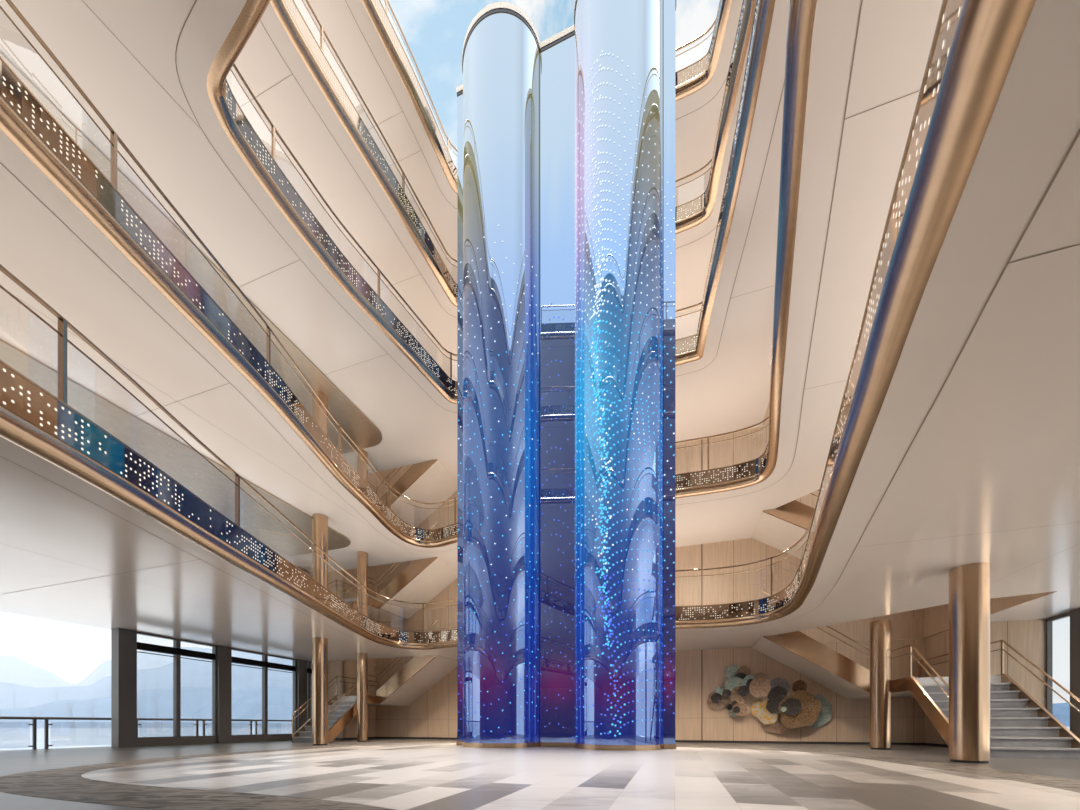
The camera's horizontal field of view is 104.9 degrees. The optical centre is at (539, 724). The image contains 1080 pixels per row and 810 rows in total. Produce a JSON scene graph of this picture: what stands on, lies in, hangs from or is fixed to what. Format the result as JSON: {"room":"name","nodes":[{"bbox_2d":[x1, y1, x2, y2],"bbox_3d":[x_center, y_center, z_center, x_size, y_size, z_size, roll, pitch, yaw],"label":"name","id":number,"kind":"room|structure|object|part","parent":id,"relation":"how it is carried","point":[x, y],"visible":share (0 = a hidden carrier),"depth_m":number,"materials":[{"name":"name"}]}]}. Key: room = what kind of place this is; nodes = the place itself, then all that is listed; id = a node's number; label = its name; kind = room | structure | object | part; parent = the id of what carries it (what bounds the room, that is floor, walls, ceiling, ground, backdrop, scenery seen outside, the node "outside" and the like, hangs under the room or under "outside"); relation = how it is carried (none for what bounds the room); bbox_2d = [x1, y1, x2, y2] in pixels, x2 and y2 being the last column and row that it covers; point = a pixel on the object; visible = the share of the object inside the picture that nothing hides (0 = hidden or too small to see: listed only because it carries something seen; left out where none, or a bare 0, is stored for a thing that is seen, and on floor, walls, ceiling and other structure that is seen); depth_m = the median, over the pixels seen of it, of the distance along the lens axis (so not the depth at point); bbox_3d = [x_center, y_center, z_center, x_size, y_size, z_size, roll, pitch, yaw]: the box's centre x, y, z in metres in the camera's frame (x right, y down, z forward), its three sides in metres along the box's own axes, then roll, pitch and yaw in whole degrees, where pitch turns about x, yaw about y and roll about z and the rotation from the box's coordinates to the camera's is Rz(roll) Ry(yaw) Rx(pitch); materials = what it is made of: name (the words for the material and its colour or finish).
{"room":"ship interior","nodes":[
{"label":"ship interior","id":0,"kind":"room"},
{"bbox_2d":[0,339,349,555],"bbox_3d":[-11.773,-7.824,12.593,7.365,0.049,13.316,0,0,0],"label":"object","id":1,"kind":"structure","parent":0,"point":[178,460],"depth_m":12.70,"materials":[{"name":"clear glass"}]},
{"bbox_2d":[328,570,345,737],"bbox_3d":[-10.869,-10.825,21.431,1.873,23.210,0.739,0,0,0],"label":"wall","id":2,"kind":"structure","parent":0,"point":[335,668],"depth_m":21.20,"materials":[{"name":"brown wood"}]},
{"bbox_2d":[296,659,311,730],"bbox_3d":[-12.063,-1.235,21.157,0.554,4.030,1.100,0,0,0],"label":"window","id":3,"kind":"structure","parent":2,"relation":"in","point":[303,667],"depth_m":20.87,"materials":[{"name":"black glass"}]},
{"bbox_2d":[341,473,375,737],"bbox_3d":[-9.678,-10.825,22.229,0.887,23.210,2.330,0,0,0],"label":"wall","id":4,"kind":"structure","parent":0,"point":[351,667],"depth_m":21.93,"materials":[{"name":"brown wood"}]},
{"bbox_2d":[343,737,375,739],"bbox_3d":[-9.599,0.735,22.203,0.761,0.090,2.289,0,0,0],"label":"baseboard","id":5,"kind":"structure","parent":4,"relation":"attached to","point":[368,737],"depth_m":21.60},
{"bbox_2d":[0,0,789,497],"bbox_3d":[-1.781,-12.838,6.283,36.729,0.784,35.624,0,0,0],"label":"ceiling","id":6,"kind":"structure","parent":0,"point":[144,65],"depth_m":10.05,"materials":[{"name":"paint"}]},
{"bbox_2d":[207,0,774,403],"bbox_3d":[-0.561,-13.483,9.452,12.593,2.090,13.824,0,0,0],"label":"balcony railing","id":7,"kind":"object","parent":6,"relation":"attached to","point":[263,165],"visible":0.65,"depth_m":10.04,"materials":[{"name":"brown metal"}]},
{"bbox_3d":[-6.473,-13.830,10.071,0.070,1.310,0.050,0,0,18],"label":"post","id":8,"kind":"part","parent":7,"relation":"part of","materials":[{"name":"brown metal"}]},
{"bbox_3d":[-5.141,-13.830,13.234,0.070,1.310,0.050,0,0,27],"label":"post","id":9,"kind":"part","parent":7,"relation":"part of","materials":[{"name":"brown metal"}]},
{"bbox_3d":[-3.480,-13.830,16.212,0.050,1.310,0.070,0,0,-28],"label":"post","id":10,"kind":"part","parent":7,"relation":"part of","materials":[{"name":"brown metal"}]},
{"bbox_3d":[-0.775,-14.280,9.784,11.127,0.024,12.334,0,0,16],"label":"rail","id":11,"kind":"part","parent":7,"relation":"part of","materials":[{"name":"brown metal"}]},
{"bbox_3d":[-0.775,-14.500,9.784,11.159,0.057,12.366,0,0,16],"label":"handrail","id":12,"kind":"part","parent":7,"relation":"part of","materials":[{"name":"brown metal"}]},
{"bbox_2d":[0,0,942,584],"bbox_3d":[-1.781,-8.238,6.283,36.729,0.784,35.624,0,0,0],"label":"ceiling","id":13,"kind":"structure","parent":0,"point":[868,58],"depth_m":7.87,"materials":[{"name":"paint"}]},
{"bbox_2d":[312,391,327,436],"bbox_3d":[-8.310,-10.514,15.685,0.530,3.768,0.530,0,0,0],"label":"column","id":14,"kind":"structure","parent":13,"relation":"on","point":[318,415],"depth_m":15.47,"materials":[{"name":"brown metal"}]},
{"bbox_2d":[357,449,367,482],"bbox_3d":[-8.129,-10.539,18.992,0.460,3.818,0.460,0,0,0],"label":"column","id":15,"kind":"structure","parent":13,"relation":"on","point":[362,468],"depth_m":18.80,"materials":[{"name":"brown metal"}]},
{"bbox_2d":[0,0,816,547],"bbox_3d":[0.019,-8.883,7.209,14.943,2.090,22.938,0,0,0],"label":"balcony railing","id":16,"kind":"object","parent":13,"relation":"attached to","point":[24,120],"visible":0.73,"depth_m":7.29,"materials":[{"name":"brown metal"}]},
{"bbox_3d":[-7.133,-9.230,6.948,0.070,1.310,0.050,0,0,6],"label":"post","id":17,"kind":"part","parent":16,"relation":"part of","materials":[{"name":"brown metal"}]},
{"bbox_3d":[-6.770,-9.230,10.351,0.070,1.310,0.050,0,0,3],"label":"post","id":18,"kind":"part","parent":16,"relation":"part of","materials":[{"name":"brown metal"}]},
{"bbox_3d":[-6.647,-9.230,13.771,0.070,1.310,0.050,0,0,6],"label":"post","id":19,"kind":"part","parent":16,"relation":"part of","materials":[{"name":"brown metal"}]},
{"bbox_3d":[-6.227,-9.230,17.165,0.070,1.310,0.050,0,0,13],"label":"post","id":20,"kind":"part","parent":16,"relation":"part of","materials":[{"name":"brown metal"}]},
{"bbox_3d":[-3.705,-9.230,18.166,0.050,1.310,0.070,0,0,29],"label":"post","id":21,"kind":"part","parent":16,"relation":"part of","materials":[{"name":"brown metal"}]},
{"bbox_3d":[5.797,-9.230,14.305,0.050,1.310,0.070,0,0,15],"label":"post","id":22,"kind":"part","parent":16,"relation":"part of","materials":[{"name":"brown metal"}]},
{"bbox_2d":[368,459,456,526],"bbox_3d":[-7.413,-11.380,20.313,6.647,5.500,5.877,0,0,0],"label":"staircase","id":23,"kind":"structure","parent":13,"relation":"on","point":[429,481],"depth_m":20.54,"materials":[{"name":"beige paint"}]},
{"bbox_3d":[-6.957,-11.975,18.458,3.469,4.309,3.298,0,0,18],"label":"handrail","id":24,"kind":"part","parent":23,"relation":"part of","materials":[{"name":"brown metal"}]},
{"bbox_2d":[226,3,751,380],"bbox_3d":[-1.781,-17.438,6.283,36.729,0.784,35.624,0,0,0],"label":"ceiling","id":25,"kind":"structure","parent":0,"point":[270,64],"depth_m":13.38,"materials":[{"name":"paint"}]},
{"bbox_2d":[270,0,755,306],"bbox_3d":[-0.362,-18.083,9.888,12.655,2.090,14.682,0,0,0],"label":"balcony railing","id":26,"kind":"object","parent":25,"relation":"attached to","point":[694,212],"visible":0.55,"depth_m":12.19,"materials":[{"name":"brown metal"}]},
{"bbox_3d":[-5.983,-18.430,11.371,0.070,1.310,0.050,0,0,22],"label":"post","id":27,"kind":"part","parent":26,"relation":"part of","materials":[{"name":"brown metal"}]},
{"bbox_3d":[-4.733,-18.430,14.375,0.070,1.310,0.050,0,0,22],"label":"post","id":28,"kind":"part","parent":26,"relation":"part of","materials":[{"name":"brown metal"}]},
{"bbox_2d":[294,0,742,282],"bbox_3d":[-1.781,-22.038,6.283,36.729,0.784,35.624,0,0,0],"label":"ceiling","id":29,"kind":"structure","parent":0,"point":[347,24],"depth_m":14.80,"materials":[{"name":"paint"}]},
{"bbox_2d":[362,0,731,193],"bbox_3d":[-0.162,-22.683,9.917,12.418,2.090,14.741,0,0,0],"label":"balcony railing","id":30,"kind":"object","parent":29,"relation":"attached to","point":[692,78],"visible":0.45,"depth_m":14.03,"materials":[{"name":"clear glass"}]},
{"bbox_3d":[-0.366,-23.700,9.820,11.485,0.057,12.377,0,0,19],"label":"handrail","id":31,"kind":"part","parent":30,"relation":"part of","materials":[{"name":"brown metal"}]},
{"bbox_2d":[0,0,1079,666],"bbox_3d":[-1.781,-3.638,6.283,36.729,0.784,35.624,0,0,0],"label":"ceiling","id":32,"kind":"structure","parent":0,"point":[971,454],"depth_m":5.81,"materials":[{"name":"paint"}]},
{"bbox_2d":[312,513,327,588],"bbox_3d":[-8.310,-5.939,15.685,0.530,3.818,0.530,0,0,0],"label":"column","id":33,"kind":"structure","parent":32,"relation":"on","point":[319,521],"depth_m":15.47,"materials":[{"name":"brown metal"}]},
{"bbox_2d":[357,551,367,616],"bbox_3d":[-8.129,-5.939,18.992,0.460,3.818,0.460,0,0,0],"label":"column","id":34,"kind":"structure","parent":32,"relation":"on","point":[362,557],"depth_m":18.81,"materials":[{"name":"brown metal"}]},
{"bbox_2d":[328,522,456,621],"bbox_3d":[-7.413,-6.780,20.313,6.647,5.500,5.877,0,0,0],"label":"staircase","id":35,"kind":"structure","parent":32,"relation":"on","point":[422,580],"depth_m":20.52,"materials":[{"name":"beige paint"}]},
{"bbox_3d":[-9.852,-6.162,20.546,1.733,1.883,5.215,0,0,0],"label":"handrail","id":36,"kind":"part","parent":35,"relation":"part of","materials":[{"name":"brown metal"}]},
{"bbox_3d":[-6.957,-7.375,18.458,3.469,4.309,3.298,0,0,18],"label":"handrail","id":37,"kind":"part","parent":35,"relation":"part of","materials":[{"name":"brown metal"}]},
{"bbox_3d":[-6.956,-7.135,18.456,3.456,4.296,3.285,0,0,18],"label":"rail","id":38,"kind":"part","parent":35,"relation":"part of","materials":[{"name":"brown metal"}]},
{"bbox_2d":[0,0,1035,649],"bbox_3d":[0.399,-4.283,6.603,14.393,2.090,23.332,0,0,0],"label":"balcony railing","id":39,"kind":"object","parent":32,"relation":"attached to","point":[975,43],"visible":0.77,"depth_m":4.74,"materials":[{"name":"brown metal"}]},
{"bbox_3d":[-6.246,-4.630,5.429,0.071,1.310,0.051,0,0,0],"label":"post","id":40,"kind":"part","parent":39,"relation":"part of","materials":[{"name":"brown metal"}]},
{"bbox_3d":[-6.433,-4.630,8.824,0.070,1.310,0.050,0,0,-3],"label":"post","id":41,"kind":"part","parent":39,"relation":"part of","materials":[{"name":"brown metal"}]},
{"bbox_3d":[-6.613,-4.630,12.220,0.070,1.310,0.050,0,0,-4],"label":"post","id":42,"kind":"part","parent":39,"relation":"part of","materials":[{"name":"brown metal"}]},
{"bbox_3d":[-6.738,-4.630,15.617,0.070,1.310,0.050,0,0,0],"label":"post","id":43,"kind":"part","parent":39,"relation":"part of","materials":[{"name":"brown metal"}]},
{"bbox_3d":[0.399,-5.080,6.603,14.301,0.024,23.240,0,0,0],"label":"rail","id":44,"kind":"part","parent":39,"relation":"part of","materials":[{"name":"brown metal"}]},
{"bbox_3d":[0.399,-5.300,6.603,14.333,0.057,23.272,0,0,0],"label":"handrail","id":45,"kind":"part","parent":39,"relation":"part of","materials":[{"name":"brown metal"}]},
{"bbox_3d":[-5.122,-4.630,18.197,0.050,1.310,0.070,0,0,-4],"label":"post","id":46,"kind":"part","parent":39,"relation":"part of","materials":[{"name":"brown metal"}]},
{"bbox_3d":[7.369,-4.630,13.177,0.070,1.310,0.050,0,0,-26],"label":"post","id":47,"kind":"part","parent":39,"relation":"part of","materials":[{"name":"brown metal"}]},
{"bbox_2d":[752,489,819,559],"bbox_3d":[11.246,-6.780,13.351,6.156,5.500,8.181,0,0,0],"label":"staircase","id":48,"kind":"structure","parent":32,"relation":"on","point":[780,528],"depth_m":15.47,"materials":[{"name":"beige paint"}]},
{"bbox_2d":[0,738,1079,809],"bbox_3d":[-1.655,0.977,6.347,38.598,0.406,36.402,0,0,0],"label":"floor","id":49,"kind":"structure","parent":0,"point":[376,773],"depth_m":5.95,"materials":[{"name":"grey tile"}]},
{"bbox_2d":[0,628,291,748],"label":"window","id":50,"kind":"structure","parent":49,"relation":"on","point":[124,644],"depth_m":14.34,"materials":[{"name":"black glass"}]},
{"bbox_3d":[-15.871,0.305,13.029,0.060,0.950,0.070,0,0,18],"label":"post","id":51,"kind":"part","parent":50,"relation":"part of","materials":[{"name":"silver metal"}]},
{"bbox_3d":[-15.790,0.305,13.276,0.060,0.950,0.070,0,0,18],"label":"post","id":52,"kind":"part","parent":50,"relation":"part of","materials":[{"name":"silver metal"}]},
{"bbox_3d":[-15.939,0.269,12.820,6.253,1.023,19.010,0,0,0],"label":"terrace railing","id":53,"kind":"part","parent":50,"relation":"part of","materials":[{"name":"clear glass"}]},
{"bbox_3d":[-15.939,-0.200,12.820,0.090,0.086,19.959,0,0,18],"label":"handrail","id":54,"kind":"part","parent":50,"relation":"part of","materials":[{"name":"grey metal"}]},
{"bbox_3d":[-14.429,0.305,17.465,0.060,0.950,0.070,0,0,18],"label":"post","id":55,"kind":"part","parent":50,"relation":"part of","materials":[{"name":"grey metal"}]},
{"bbox_3d":[-14.349,0.305,17.712,0.060,0.950,0.070,0,0,18],"label":"post","id":56,"kind":"part","parent":50,"relation":"part of","materials":[{"name":"grey metal"}]},
{"bbox_2d":[217,645,295,743],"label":"window","id":57,"kind":"structure","parent":49,"relation":"on","point":[225,659],"depth_m":17.78,"materials":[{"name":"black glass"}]},
{"bbox_2d":[312,637,327,744],"bbox_3d":[-8.310,-1.234,15.685,0.530,4.028,0.530,0,0,0],"label":"column","id":58,"kind":"structure","parent":49,"relation":"on","point":[319,644],"depth_m":15.46,"materials":[{"name":"brown metal"}]},
{"bbox_2d":[357,653,367,741],"bbox_3d":[-8.129,-1.234,18.992,0.460,4.028,0.460,0,0,0],"label":"column","id":59,"kind":"structure","parent":49,"relation":"on","point":[362,658],"depth_m":18.80,"materials":[{"name":"brown metal"}]},
{"bbox_2d":[291,620,456,742],"bbox_3d":[-7.413,-2.075,20.313,6.647,5.709,5.877,0,0,0],"label":"staircase","id":60,"kind":"structure","parent":49,"relation":"on","point":[420,673],"depth_m":20.05,"materials":[{"name":"grey stone"}]},
{"bbox_3d":[-10.695,0.170,17.954,0.044,1.220,0.044,0,0,0],"label":"post","id":61,"kind":"part","parent":60,"relation":"part of","materials":[{"name":"brown metal"}]},
{"bbox_3d":[-9.854,-1.405,20.543,0.048,1.967,5.475,0,0,18],"label":"handrail","id":62,"kind":"part","parent":60,"relation":"part of","materials":[{"name":"brown metal"}]},
{"bbox_3d":[-9.853,-1.164,20.546,0.032,1.953,5.470,0,0,18],"label":"rail","id":63,"kind":"part","parent":60,"relation":"part of","materials":[{"name":"brown metal"}]},
{"bbox_3d":[-6.955,-2.435,18.456,3.456,4.495,3.285,0,0,18],"label":"rail","id":64,"kind":"part","parent":60,"relation":"part of","materials":[{"name":"brown metal"}]},
{"bbox_3d":[-6.957,-2.675,18.458,3.469,4.508,3.298,0,0,18],"label":"handrail","id":65,"kind":"part","parent":60,"relation":"part of","materials":[{"name":"brown metal"}]},
{"bbox_2d":[456,0,675,749],"bbox_3d":[0.683,-11.498,14.216,7.607,24.544,3.693,0,0,0],"label":"glass tower","id":66,"kind":"object","parent":49,"relation":"on","point":[566,140],"visible":1,"depth_m":13.68,"materials":[{"name":"blue glass"}]},
{"bbox_3d":[-2.893,-11.425,15.460,0.385,24.090,0.062,0,0,18],"label":"flat panel","id":67,"kind":"part","parent":66,"relation":"part of","materials":[{"name":"blue glass"}]},
{"bbox_3d":[-1.567,-11.425,14.345,2.854,24.090,1.262,0,0,18],"label":"curved panel","id":68,"kind":"part","parent":66,"relation":"part of","materials":[{"name":"blue glass"}]},
{"bbox_3d":[-0.026,-11.425,14.503,0.050,24.090,0.050,0,0,18],"label":"edge trim","id":69,"kind":"part","parent":66,"relation":"part of","materials":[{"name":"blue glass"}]},
{"bbox_3d":[0.604,-11.425,14.323,1.310,24.090,0.062,0,0,18],"label":"flat panel","id":70,"kind":"part","parent":66,"relation":"part of","materials":[{"name":"blue glass"}]},
{"bbox_3d":[2.372,-11.425,13.065,2.862,24.090,1.262,0,0,18],"label":"curved panel","id":71,"kind":"part","parent":66,"relation":"part of","materials":[{"name":"blue glass"}]},
{"bbox_3d":[3.911,-11.425,13.224,0.050,24.090,0.050,0,0,18],"label":"edge trim","id":72,"kind":"part","parent":66,"relation":"part of","materials":[{"name":"blue glass"}]},
{"bbox_3d":[4.102,-11.425,13.187,0.385,24.090,0.062,0,0,18],"label":"flat panel","id":73,"kind":"part","parent":66,"relation":"part of","materials":[{"name":"blue glass"}]},
{"bbox_2d":[870,619,890,749],"bbox_3d":[10.726,-1.234,13.076,0.530,4.028,0.530,0,0,0],"label":"column","id":74,"kind":"structure","parent":49,"relation":"on","point":[880,630],"depth_m":12.87,"materials":[{"name":"brown metal"}]},
{"bbox_2d":[752,591,1079,758],"bbox_3d":[11.246,-2.075,13.351,6.156,5.710,8.181,0,0,0],"label":"staircase","id":75,"kind":"structure","parent":49,"relation":"on","point":[1020,726],"depth_m":11.39,"materials":[{"name":"grey stone"}]},
{"bbox_3d":[9.213,-2.676,12.610,3.618,4.508,4.429,0,0,18],"label":"handrail","id":76,"kind":"part","parent":75,"relation":"part of","materials":[{"name":"brown metal"}]},
{"bbox_3d":[9.211,-2.436,12.609,3.605,4.495,4.416,0,0,18],"label":"rail","id":77,"kind":"part","parent":75,"relation":"part of","materials":[{"name":"brown metal"}]},
{"bbox_3d":[10.991,-1.875,12.306,0.044,0.980,0.044,0,0,0],"label":"post","id":78,"kind":"part","parent":75,"relation":"part of","materials":[{"name":"brown metal"}]},
{"bbox_3d":[13.244,-1.405,12.444,0.048,1.967,6.605,0,0,18],"label":"handrail","id":79,"kind":"part","parent":75,"relation":"part of","materials":[{"name":"brown metal"}]},
{"bbox_3d":[13.244,-1.164,12.447,0.032,1.953,6.600,0,0,18],"label":"rail","id":80,"kind":"part","parent":75,"relation":"part of","materials":[{"name":"brown metal"}]},
{"bbox_3d":[12.988,-1.875,11.657,0.044,0.980,0.044,0,0,0],"label":"post","id":81,"kind":"part","parent":75,"relation":"part of","materials":[{"name":"brown metal"}]},
{"bbox_2d":[949,562,989,762],"bbox_3d":[8.894,-1.234,8.603,0.600,4.028,0.600,0,0,0],"label":"column","id":82,"kind":"structure","parent":49,"relation":"on","point":[969,584],"depth_m":8.39,"materials":[{"name":"brown metal"}]},
{"bbox_2d":[376,400,924,742],"bbox_3d":[2.657,-10.825,19.586,23.792,23.210,7.903,0,0,0],"label":"wall","id":83,"kind":"structure","parent":0,"point":[698,673],"depth_m":17.85,"materials":[{"name":"beige paint"}]},
{"bbox_2d":[376,737,923,744],"bbox_3d":[2.624,0.735,19.483,23.735,0.090,7.729,0,0,0],"label":"baseboard","id":84,"kind":"structure","parent":83,"relation":"attached to","point":[706,741],"depth_m":17.35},
{"bbox_2d":[707,665,770,716],"bbox_3d":[8.281,-1.415,17.355,2.153,2.212,1.104,0,0,0],"label":"wall sculpture","id":85,"kind":"object","parent":83,"relation":"attached to","point":[739,682],"visible":1,"depth_m":17.38,"materials":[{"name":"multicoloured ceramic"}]},
{"bbox_2d":[751,678,831,733],"bbox_3d":[10.191,-0.772,16.840,2.760,2.318,1.063,0,0,0],"label":"wall sculpture","id":86,"kind":"object","parent":83,"relation":"attached to","point":[800,708],"visible":0.99,"depth_m":16.68,"materials":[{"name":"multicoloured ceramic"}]},
{"bbox_2d":[925,604,948,743],"bbox_3d":[14.191,-10.825,14.473,0.887,23.210,2.330,0,0,0],"label":"wall","id":87,"kind":"structure","parent":0,"point":[936,645],"depth_m":14.98,"materials":[{"name":"brown wood"}]},
{"bbox_2d":[924,743,947,746],"bbox_3d":[14.111,0.735,14.499,0.761,0.090,2.289,0,0,0],"label":"baseboard","id":88,"kind":"structure","parent":87,"relation":"attached to","point":[928,744],"depth_m":14.89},
{"bbox_2d":[990,619,1045,708],"bbox_3d":[14.676,-10.825,13.131,1.854,23.210,0.733,0,0,0],"label":"wall","id":89,"kind":"structure","parent":0,"point":[1028,637],"depth_m":12.93,"materials":[{"name":"brown wood"}]},
{"bbox_2d":[1046,608,1079,738],"bbox_3d":[15.339,-1.235,12.031,0.663,4.030,1.474,0,0,0],"label":"window","id":90,"kind":"structure","parent":89,"relation":"in","point":[1074,615],"depth_m":11.80,"materials":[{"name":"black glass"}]},
{"label":"outside","id":91,"kind":"structure","parent":0,"visible":0},
{"bbox_2d":[0,687,292,727],"bbox_3d":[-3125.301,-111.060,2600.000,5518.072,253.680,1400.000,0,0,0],"label":"mountain range","id":92,"kind":"object","parent":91,"point":[196,702],"visible":0.4,"depth_m":2161.74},
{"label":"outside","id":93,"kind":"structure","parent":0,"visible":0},
{"bbox_2d":[0,658,292,708],"bbox_3d":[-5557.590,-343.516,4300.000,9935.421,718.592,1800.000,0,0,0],"label":"mountain range","id":94,"kind":"object","parent":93,"point":[194,673],"visible":0.16,"depth_m":4037.68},
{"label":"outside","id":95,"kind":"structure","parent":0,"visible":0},
{"bbox_2d":[0,646,275,686],"bbox_3d":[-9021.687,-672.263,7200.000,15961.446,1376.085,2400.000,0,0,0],"label":"mountain range","id":96,"kind":"object","parent":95,"point":[14,670],"visible":0.06,"depth_m":7003.80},
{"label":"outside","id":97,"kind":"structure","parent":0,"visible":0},
{"bbox_2d":[1053,703,1069,725],"bbox_3d":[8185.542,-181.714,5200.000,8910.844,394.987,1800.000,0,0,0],"label":"mountain range","id":98,"kind":"object","parent":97,"point":[1061,711],"visible":0.07,"depth_m":4732.07,"materials":[{"name":"blue"}]},
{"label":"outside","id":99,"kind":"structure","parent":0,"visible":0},
{"bbox_2d":[0,726,1069,749],"bbox_3d":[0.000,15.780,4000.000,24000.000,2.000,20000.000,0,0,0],"label":"sea","id":100,"kind":"structure","parent":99,"point":[10,738],"depth_m":613.33,"materials":[{"name":"liquid"}]}
]}

